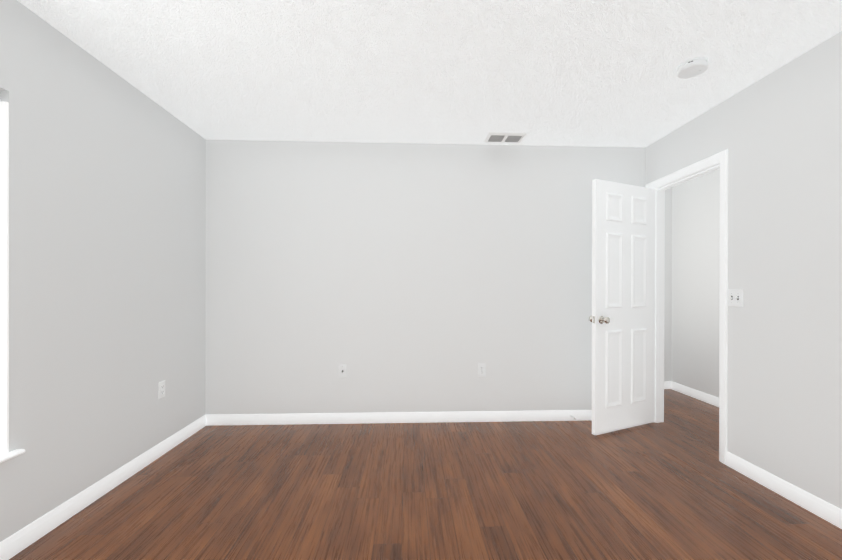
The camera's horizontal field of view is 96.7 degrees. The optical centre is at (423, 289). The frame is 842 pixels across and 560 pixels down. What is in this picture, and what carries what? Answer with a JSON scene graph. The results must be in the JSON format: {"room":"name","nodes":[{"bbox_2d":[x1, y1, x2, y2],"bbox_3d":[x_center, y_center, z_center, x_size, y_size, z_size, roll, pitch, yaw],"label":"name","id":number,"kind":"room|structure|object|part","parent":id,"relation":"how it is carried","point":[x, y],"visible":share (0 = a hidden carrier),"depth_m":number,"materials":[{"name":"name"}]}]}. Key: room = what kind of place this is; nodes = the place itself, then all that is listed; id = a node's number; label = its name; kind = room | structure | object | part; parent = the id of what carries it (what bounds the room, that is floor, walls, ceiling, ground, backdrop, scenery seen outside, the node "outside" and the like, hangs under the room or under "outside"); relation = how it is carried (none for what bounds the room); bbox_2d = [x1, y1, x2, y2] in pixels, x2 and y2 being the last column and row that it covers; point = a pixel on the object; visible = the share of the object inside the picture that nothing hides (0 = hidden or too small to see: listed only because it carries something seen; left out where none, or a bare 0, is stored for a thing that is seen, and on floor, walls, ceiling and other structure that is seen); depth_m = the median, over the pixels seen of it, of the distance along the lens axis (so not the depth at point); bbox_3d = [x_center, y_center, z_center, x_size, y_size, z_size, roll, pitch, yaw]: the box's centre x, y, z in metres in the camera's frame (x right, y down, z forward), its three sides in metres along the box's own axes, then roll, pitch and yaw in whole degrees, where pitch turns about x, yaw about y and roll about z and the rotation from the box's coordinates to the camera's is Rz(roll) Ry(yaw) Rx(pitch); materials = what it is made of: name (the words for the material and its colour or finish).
{"room":"empty bedroom","nodes":[
{"label":"empty bedroom","id":0,"kind":"room"},
{"bbox_2d":[0,0,205,541],"bbox_3d":[-1.881,-0.057,1.233,0.200,2.440,3.922,0,0,-2],"label":"wall","id":1,"kind":"structure","parent":0,"point":[107,250],"depth_m":2.03,"materials":[{"name":"white paint"}]},
{"bbox_2d":[0,102,8,453],"bbox_3d":[-1.862,-0.074,0.945,0.184,1.565,1.345,0,0,-2],"label":"window","id":2,"kind":"structure","parent":1,"relation":"in","point":[4,277],"depth_m":1.61,"materials":[{"name":"white plastic"}]},
{"bbox_2d":[0,449,24,462],"bbox_3d":[-1.815,0.718,0.948,0.162,0.018,1.413,0,0,-2],"label":"window sill","id":3,"kind":"structure","parent":1,"relation":"attached to","point":[9,455],"depth_m":1.61,"materials":[{"name":"white paint"}]},
{"bbox_2d":[0,415,207,559],"bbox_3d":[-1.776,1.119,1.239,0.014,0.088,3.922,0,0,-2],"label":"baseboard","id":4,"kind":"structure","parent":1,"relation":"attached to","point":[11,546],"depth_m":2.00,"materials":[{"name":"white paint"}]},
{"bbox_2d":[158,380,164,398],"bbox_3d":[-1.837,0.705,2.628,0.009,0.114,0.070,0,0,-2],"label":"electrical outlet","id":5,"kind":"object","parent":1,"relation":"attached to","point":[161,389],"visible":1,"depth_m":2.62,"materials":[{"name":"white plastic"}]},
{"bbox_2d":[205,139,644,414],"bbox_3d":[0.016,-0.056,3.334,4.170,2.440,0.115,0,0,-2],"label":"wall","id":6,"kind":"structure","parent":0,"point":[412,277],"depth_m":3.27,"materials":[{"name":"white paint"}]},
{"bbox_2d":[339,364,346,377],"bbox_3d":[-0.704,0.711,3.240,0.070,0.114,0.014,0,0,-2],"label":"outlet","id":7,"kind":"object","parent":6,"relation":"attached to","point":[342,371],"visible":1,"depth_m":3.24,"materials":[{"name":"white plastic"}]},
{"bbox_2d":[208,410,591,425],"bbox_3d":[0.074,1.120,3.269,3.825,0.088,0.022,0,0,-2],"label":"baseboard","id":8,"kind":"structure","parent":6,"relation":"attached to","point":[551,415],"depth_m":3.26,"materials":[{"name":"white paint"}]},
{"bbox_2d":[478,364,485,376],"bbox_3d":[0.512,0.713,3.294,0.070,0.114,0.009,0,0,-2],"label":"electrical outlet","id":9,"kind":"object","parent":6,"relation":"attached to","point":[481,370],"visible":1,"depth_m":3.29,"materials":[{"name":"white plastic"}]},
{"bbox_2d":[9,389,841,559],"bbox_3d":[0.559,1.197,1.833,5.132,0.060,5.140,0,0,-2],"label":"floor","id":10,"kind":"structure","parent":0,"point":[671,487],"depth_m":2.06,"materials":[{"name":"brown wood"}]},
{"bbox_2d":[18,0,841,146],"bbox_3d":[0.564,-1.303,1.829,5.132,0.060,5.140,0,0,-2],"label":"ceiling","id":11,"kind":"structure","parent":0,"point":[599,73],"depth_m":2.08,"materials":[{"name":"white paint"}]},
{"bbox_2d":[484,133,526,142],"bbox_3d":[0.681,-1.265,3.146,0.315,0.019,0.190,0,0,-2],"label":"ceiling vent","id":12,"kind":"object","parent":11,"relation":"in","point":[507,137],"visible":1,"depth_m":3.12,"materials":[{"name":"white metal"}]},
{"bbox_2d":[677,57,708,78],"bbox_3d":[1.518,-1.247,2.115,0.146,0.051,0.146,0,0,-2],"label":"smoke detector","id":13,"kind":"object","parent":11,"relation":"attached to","point":[692,67],"visible":1,"depth_m":2.08,"materials":[{"name":"white plastic"}]},
{"bbox_2d":[664,187,671,380],"bbox_3d":[2.480,-0.053,4.427,1.077,2.440,0.115,0,0,-2],"label":"wall","id":14,"kind":"structure","parent":0,"point":[667,277],"depth_m":4.39,"materials":[{"name":"white paint"}]},
{"bbox_2d":[664,381,670,388],"bbox_3d":[2.477,1.123,4.364,0.780,0.088,0.014,0,0,-2],"label":"baseboard","id":15,"kind":"structure","parent":14,"relation":"attached to","point":[667,384],"depth_m":4.37,"materials":[{"name":"white paint"}]},
{"bbox_2d":[671,169,719,397],"bbox_3d":[3.067,-0.049,1.938,0.115,2.440,4.910,0,0,-2],"label":"wall","id":16,"kind":"structure","parent":0,"point":[695,283],"depth_m":4.01,"materials":[{"name":"white paint"}]},
{"bbox_2d":[671,381,718,406],"bbox_3d":[3.002,1.127,1.936,0.014,0.088,4.910,0,0,-2],"label":"baseboard","id":17,"kind":"structure","parent":16,"relation":"attached to","point":[700,395],"depth_m":4.00,"materials":[{"name":"white paint"}]},
{"bbox_2d":[645,31,841,509],"bbox_3d":[2.127,-0.050,1.403,0.115,2.440,3.922,0,0,-2],"label":"wall","id":18,"kind":"structure","parent":0,"point":[777,134],"depth_m":2.11,"materials":[{"name":"white paint"}]},
{"bbox_2d":[646,150,727,463],"bbox_3d":[2.063,0.119,2.917,0.147,2.098,0.847,0,0,-2],"label":"door frame","id":19,"kind":"structure","parent":18,"relation":"attached to","point":[721,157],"depth_m":2.73,"materials":[{"name":"white paint"}]},
{"bbox_2d":[589,179,654,434],"bbox_3d":[1.665,0.142,3.104,0.725,2.014,0.175,0,0,-25],"label":"door","id":20,"kind":"structure","parent":19,"relation":"attached to","point":[622,318],"depth_m":3.07,"materials":[{"name":"white paint"}]},
{"bbox_3d":[1.398,0.242,2.981,0.066,0.066,0.175,0,0,-25],"label":"knob","id":21,"kind":"part","parent":20,"relation":"part of","materials":[{"name":"silver metal"}]},
{"bbox_2d":[728,289,743,306],"bbox_3d":[2.016,0.056,2.430,0.020,0.115,0.116,0,0,-2],"label":"switch plate","id":22,"kind":"object","parent":18,"relation":"attached to","point":[735,297],"visible":1,"depth_m":2.42,"materials":[{"name":"white plastic"}]},
{"bbox_2d":[725,451,841,528],"bbox_3d":[2.078,1.126,0.982,0.014,0.088,3.023,0,0,-2],"label":"baseboard","id":23,"kind":"structure","parent":18,"relation":"attached to","point":[819,507],"depth_m":2.08,"materials":[{"name":"white paint"}]}
]}

